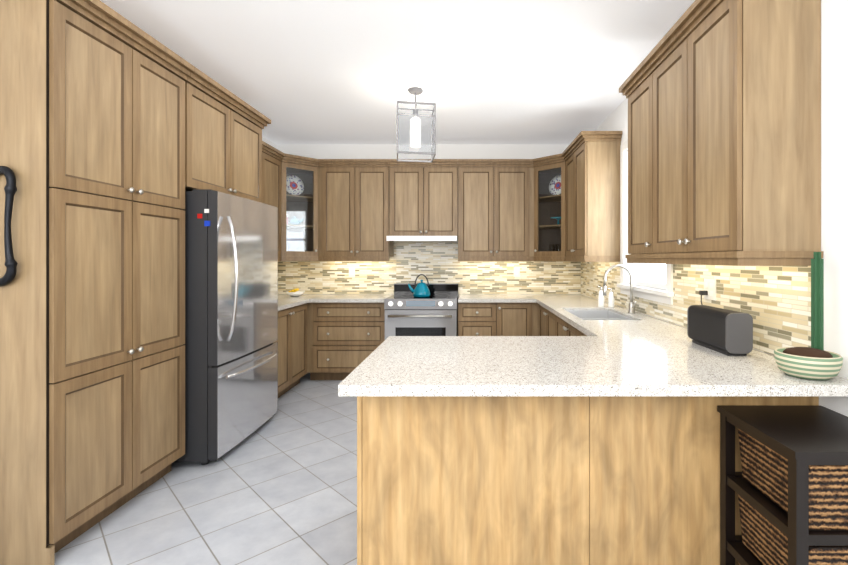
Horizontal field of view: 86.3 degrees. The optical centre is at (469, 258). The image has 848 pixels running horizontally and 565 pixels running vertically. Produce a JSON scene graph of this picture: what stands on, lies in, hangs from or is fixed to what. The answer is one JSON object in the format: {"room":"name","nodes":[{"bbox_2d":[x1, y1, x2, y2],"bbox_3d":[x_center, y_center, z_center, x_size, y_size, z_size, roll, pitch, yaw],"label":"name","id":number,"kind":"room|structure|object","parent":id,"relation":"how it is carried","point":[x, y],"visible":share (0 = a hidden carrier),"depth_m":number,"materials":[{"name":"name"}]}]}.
{"room":"kitchen","nodes":[
{"label":"kitchen","id":0,"kind":"room"},
{"bbox_2d":[55,373,356,564],"bbox_3d":[-0.505,1.370,1.950,3.970,0.060,7.340,0,0,0],"label":"floor","id":1,"kind":"structure","parent":0,"point":[279,487],"depth_m":2.45,"materials":[{"name":"tile"}]},
{"bbox_2d":[0,0,193,564],"bbox_3d":[-2.056,0.060,2.362,0.622,2.560,0.975,0,0,0],"label":"pantry","id":2,"kind":"object","parent":1,"relation":"on","point":[92,263],"visible":1,"depth_m":2.11,"materials":[{"name":"brown wood"}]},
{"bbox_2d":[173,190,278,464],"bbox_3d":[-1.935,0.446,3.340,0.810,1.785,0.921,0,0,0],"label":"fridge","id":3,"kind":"object","parent":1,"relation":"on","point":[231,321],"visible":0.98,"depth_m":2.98,"materials":[{"name":"grey metal"}]},
{"bbox_2d":[275,304,306,397],"bbox_3d":[-2.047,0.906,4.394,0.640,0.868,0.982,0,0,0],"label":"base cabinet","id":4,"kind":"object","parent":1,"relation":"on","point":[292,346],"visible":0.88,"depth_m":4.46,"materials":[{"name":"brown wood"}]},
{"bbox_2d":[278,294,313,310],"bbox_3d":[-2.045,0.450,4.697,0.630,0.039,1.586,0,0,0],"label":"countertop","id":5,"kind":"structure","parent":4,"relation":"on","point":[285,301],"depth_m":4.71,"materials":[{"name":"stone"}]},
{"bbox_2d":[286,288,304,296],"bbox_3d":[-2.010,0.384,5.170,0.210,0.091,0.210,0,0,0],"label":"fruit bowl","id":6,"kind":"object","parent":5,"relation":"on","point":[295,293],"visible":1,"depth_m":5.12,"materials":[{"name":"white ceramic"}]},
{"bbox_2d":[306,303,313,379],"bbox_3d":[-2.037,0.906,5.191,0.659,0.868,0.611,0,0,0],"label":"base cabinet","id":7,"kind":"object","parent":1,"relation":"on","point":[310,306],"depth_m":4.91,"materials":[{"name":"brown wood"}]},
{"bbox_2d":[314,303,384,379],"bbox_3d":[-1.314,0.906,5.191,0.787,0.868,0.611,0,0,0],"label":"base cabinet","id":8,"kind":"object","parent":1,"relation":"on","point":[344,340],"depth_m":4.89,"materials":[{"name":"brown wood"}]},
{"bbox_2d":[310,294,393,302],"bbox_3d":[-1.328,0.450,5.168,0.805,0.039,0.645,0,0,0],"label":"countertop","id":9,"kind":"structure","parent":8,"relation":"on","point":[318,298],"depth_m":4.90,"materials":[{"name":"stone"}]},
{"bbox_2d":[384,283,458,339],"bbox_3d":[-0.527,0.817,5.110,0.775,1.044,0.740,0,0,0],"label":"stove","id":10,"kind":"object","parent":1,"relation":"on","point":[408,313],"visible":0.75,"depth_m":4.80,"materials":[{"name":"grey metal"}]},
{"bbox_2d":[408,274,430,296],"bbox_3d":[-0.574,0.298,5.080,0.258,0.257,0.200,0,0,0],"label":"kettle","id":11,"kind":"object","parent":10,"relation":"on","point":[421,289],"visible":1,"depth_m":5.03,"materials":[{"name":"teal metal"}]},
{"bbox_2d":[458,303,533,335],"bbox_3d":[0.271,0.906,5.191,0.808,0.868,0.611,0,0,0],"label":"base cabinet","id":12,"kind":"object","parent":1,"relation":"on","point":[498,319],"depth_m":4.89,"materials":[{"name":"brown wood"}]},
{"bbox_2d":[458,294,533,302],"bbox_3d":[0.285,0.450,5.168,0.830,0.039,0.645,0,0,0],"label":"countertop","id":13,"kind":"structure","parent":12,"relation":"on","point":[463,298],"depth_m":4.90,"materials":[{"name":"stone"}]},
{"bbox_2d":[534,303,538,335],"bbox_3d":[1.016,0.906,5.191,0.683,0.868,0.611,0,0,0],"label":"base cabinet","id":14,"kind":"object","parent":1,"relation":"on","point":[536,306],"depth_m":4.91,"materials":[{"name":"brown wood"}]},
{"bbox_2d":[539,305,554,335],"bbox_3d":[1.051,0.906,4.396,0.611,0.868,0.979,0,0,0],"label":"base cabinet","id":15,"kind":"object","parent":1,"relation":"on","point":[551,324],"depth_m":4.39,"materials":[{"name":"brown wood"}]},
{"bbox_2d":[530,294,847,395],"bbox_3d":[1.025,0.535,3.513,0.650,0.210,3.954,0,0,0],"label":"countertop","id":16,"kind":"structure","parent":15,"relation":"on","point":[663,346],"depth_m":1.96,"materials":[{"name":"stone"}]},
{"bbox_2d":[598,286,603,306],"bbox_3d":[1.173,0.335,4.030,0.059,0.189,0.053,0,0,0],"label":"soap dispenser","id":17,"kind":"object","parent":16,"relation":"on","point":[600,300],"visible":0.94,"depth_m":4.01,"materials":[{"name":"white plastic"}]},
{"bbox_2d":[608,288,613,307],"bbox_3d":[1.253,0.342,4.000,0.059,0.174,0.053,0,0,0],"label":"soap dispenser","id":18,"kind":"object","parent":16,"relation":"on","point":[611,300],"visible":1,"depth_m":3.98,"materials":[{"name":"white plastic"}]},
{"bbox_2d":[603,264,635,312],"bbox_3d":[1.185,0.236,3.543,0.260,0.386,0.134,0,0,0],"label":"faucet","id":19,"kind":"object","parent":16,"relation":"on","point":[631,308],"visible":1,"depth_m":3.57,"materials":[{"name":"silver metal"}]},
{"bbox_2d":[687,291,752,355],"bbox_3d":[1.236,0.305,2.274,0.213,0.249,0.588,0,0,0],"label":"speaker","id":20,"kind":"object","parent":16,"relation":"on","point":[726,332],"visible":1,"depth_m":2.04},
{"bbox_2d":[774,252,842,379],"bbox_3d":[1.240,0.202,1.655,0.204,0.455,0.204,0,0,0],"label":"cactus pot","id":21,"kind":"object","parent":16,"relation":"on","point":[816,361],"visible":1,"depth_m":1.64,"materials":[{"name":"ceramic"}]},
{"bbox_2d":[555,315,578,335],"bbox_3d":[1.051,0.906,3.442,0.611,0.868,0.929,0,0,0],"label":"base cabinet","id":22,"kind":"object","parent":1,"relation":"on","point":[562,328],"depth_m":3.59,"materials":[{"name":"brown wood"}]},
{"bbox_2d":[357,396,818,564],"bbox_3d":[0.459,0.906,2.120,1.796,0.868,0.740,0,0,0],"label":"base cabinet","id":23,"kind":"object","parent":1,"relation":"on","point":[538,480],"visible":0.5,"depth_m":1.75,"materials":[{"name":"brown wood"}]},
{"bbox_2d":[338,334,681,395],"bbox_3d":[0.125,0.450,2.023,1.150,0.039,0.974,0,0,0],"label":"countertop","id":24,"kind":"structure","parent":23,"relation":"on","point":[618,351],"depth_m":1.75,"materials":[{"name":"stone"}]},
{"bbox_2d":[717,406,847,564],"bbox_3d":[1.153,0.953,1.526,0.400,0.775,0.417,0,0,0],"label":"storage unit","id":25,"kind":"object","parent":1,"relation":"on","point":[788,484],"visible":1,"depth_m":1.48,"materials":[{"name":"black wood"}]},
{"bbox_2d":[262,136,275,147],"bbox_3d":[-2.430,-0.030,1.950,0.120,2.740,7.100,0,0,0],"label":"wall","id":26,"kind":"structure","parent":0,"point":[267,141],"depth_m":5.29,"materials":[{"name":"white paint"}]},
{"bbox_2d":[185,67,270,202],"bbox_3d":[-2.056,0.060,3.404,0.622,2.560,1.102,0,0,0],"label":"upper cabinet","id":27,"kind":"object","parent":26,"relation":"attached to","point":[224,126],"visible":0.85,"depth_m":3.25,"materials":[{"name":"brown wood"}]},
{"bbox_2d":[262,147,289,258],"bbox_3d":[-2.186,-0.557,4.449,0.362,1.054,0.959,0,0,0],"label":"upper cabinet","id":28,"kind":"object","parent":26,"relation":"attached to","point":[273,164],"depth_m":4.80,"materials":[{"name":"brown wood"}]},
{"bbox_2d":[100,0,694,143],"bbox_3d":[-0.505,-1.430,1.950,3.970,0.060,7.340,0,0,0],"label":"ceiling","id":29,"kind":"structure","parent":0,"point":[476,71],"depth_m":3.14,"materials":[{"name":"white paint"}]},
{"bbox_2d":[397,87,435,162],"bbox_3d":[-0.450,-1.117,3.720,0.305,0.564,0.305,0,0,-10],"label":"pendant light","id":30,"kind":"object","parent":29,"relation":"hanging from","point":[415,132],"visible":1,"depth_m":3.68,"materials":[{"name":"clear glass"}]},
{"bbox_2d":[276,144,569,295],"bbox_3d":[-0.505,-0.030,5.560,3.970,2.740,0.120,0,0,0],"label":"wall","id":31,"kind":"structure","parent":0,"point":[443,151],"depth_m":5.50,"materials":[{"name":"white paint"}]},
{"bbox_2d":[290,251,305,254],"bbox_3d":[-2.029,-0.179,5.159,0.212,0.260,0.213,0,0,0],"label":"upper cabinet","id":32,"kind":"object","parent":31,"relation":"attached to","point":[291,252],"depth_m":5.01,"materials":[{"name":"brown wood"}]},
{"bbox_2d":[286,159,317,250],"bbox_3d":[-1.902,-0.571,5.032,0.308,0.970,0.309,0,0,0],"label":"upper cabinet","id":33,"kind":"object","parent":31,"relation":"attached to","point":[301,175],"depth_m":5.16,"materials":[{"name":"brown wood"}]},
{"bbox_2d":[310,163,393,258],"bbox_3d":[-1.365,-0.557,5.316,0.867,1.054,0.361,0,0,0],"label":"upper cabinet","id":34,"kind":"object","parent":31,"relation":"attached to","point":[354,198],"depth_m":5.18,"materials":[{"name":"brown wood"}]},
{"bbox_2d":[390,163,457,236],"bbox_3d":[-0.535,-0.672,5.336,0.790,0.824,0.321,0,0,0],"label":"upper cabinet","id":35,"kind":"object","parent":31,"relation":"attached to","point":[423,196],"depth_m":5.18,"materials":[{"name":"brown wood"}]},
{"bbox_2d":[386,236,457,241],"bbox_3d":[-0.535,-0.229,5.238,0.782,0.057,0.500,0,0,0],"label":"range hood","id":36,"kind":"object","parent":35,"relation":"attached to","point":[422,238],"visible":0.95,"depth_m":4.99,"materials":[{"name":"silver metal"}]},
{"bbox_2d":[278,242,580,293],"bbox_3d":[-0.505,0.084,5.496,3.730,0.688,0.008,0,0,0],"label":"tile","id":37,"kind":"structure","parent":31,"relation":"attached to","point":[432,262],"depth_m":5.49,"materials":[{"name":"tile"}]},
{"bbox_2d":[349,267,354,276],"bbox_3d":[-1.440,0.160,5.487,0.075,0.116,0.008,0,0,0],"label":"electrical outlet","id":38,"kind":"object","parent":37,"relation":"attached to","point":[351,271],"visible":1,"depth_m":5.49,"materials":[{"name":"white plastic"}]},
{"bbox_2d":[514,267,519,276],"bbox_3d":[0.570,0.160,5.487,0.075,0.116,0.008,0,0,0],"label":"electrical outlet","id":39,"kind":"object","parent":37,"relation":"attached to","point":[516,271],"visible":1,"depth_m":5.49,"materials":[{"name":"white plastic"}]},
{"bbox_2d":[458,163,541,258],"bbox_3d":[0.326,-0.557,5.316,0.927,1.054,0.361,0,0,0],"label":"upper cabinet","id":40,"kind":"object","parent":31,"relation":"attached to","point":[496,200],"depth_m":5.18,"materials":[{"name":"brown wood"}]},
{"bbox_2d":[534,159,561,250],"bbox_3d":[0.892,-0.571,5.032,0.308,0.970,0.309,0,0,0],"label":"upper cabinet","id":41,"kind":"object","parent":31,"relation":"attached to","point":[547,172],"depth_m":5.18,"materials":[{"name":"brown wood"}]},
{"bbox_2d":[581,0,847,416],"bbox_3d":[1.420,-0.030,1.950,0.120,2.740,7.100,0,0,0],"label":"wall","id":42,"kind":"structure","parent":0,"point":[834,131],"depth_m":1.68,"materials":[{"name":"white paint"}]},
{"bbox_2d":[558,135,621,258],"bbox_3d":[1.176,-0.557,4.489,0.362,1.054,0.879,0,0,0],"label":"upper cabinet","id":43,"kind":"object","parent":42,"relation":"attached to","point":[564,205],"depth_m":4.05,"materials":[{"name":"brown wood"}]},
{"bbox_2d":[617,140,673,304],"bbox_3d":[1.395,-0.355,3.500,0.170,1.320,1.040,0,0,0],"label":"window","id":44,"kind":"structure","parent":42,"relation":"in","point":[665,296],"depth_m":3.90,"materials":[{"name":"white"}]},
{"bbox_2d":[581,262,810,354],"bbox_3d":[1.356,0.200,3.616,0.008,0.456,3.752,0,0,0],"label":"tile","id":45,"kind":"structure","parent":42,"relation":"attached to","point":[774,302],"depth_m":2.20,"materials":[{"name":"tile"}]},
{"bbox_2d":[704,278,715,300],"bbox_3d":[1.347,0.170,2.530,0.008,0.116,0.120,0,0,0],"label":"electrical outlet","id":46,"kind":"object","parent":45,"relation":"attached to","point":[710,286],"visible":0.94,"depth_m":2.52,"materials":[{"name":"white plastic"}]},
{"bbox_2d":[623,0,822,255],"bbox_3d":[1.196,-0.557,2.350,0.321,1.054,1.220,0,0,0],"label":"upper cabinet","id":47,"kind":"object","parent":42,"relation":"attached to","point":[724,131],"depth_m":1.78,"materials":[{"name":"brown wood"}]}
]}

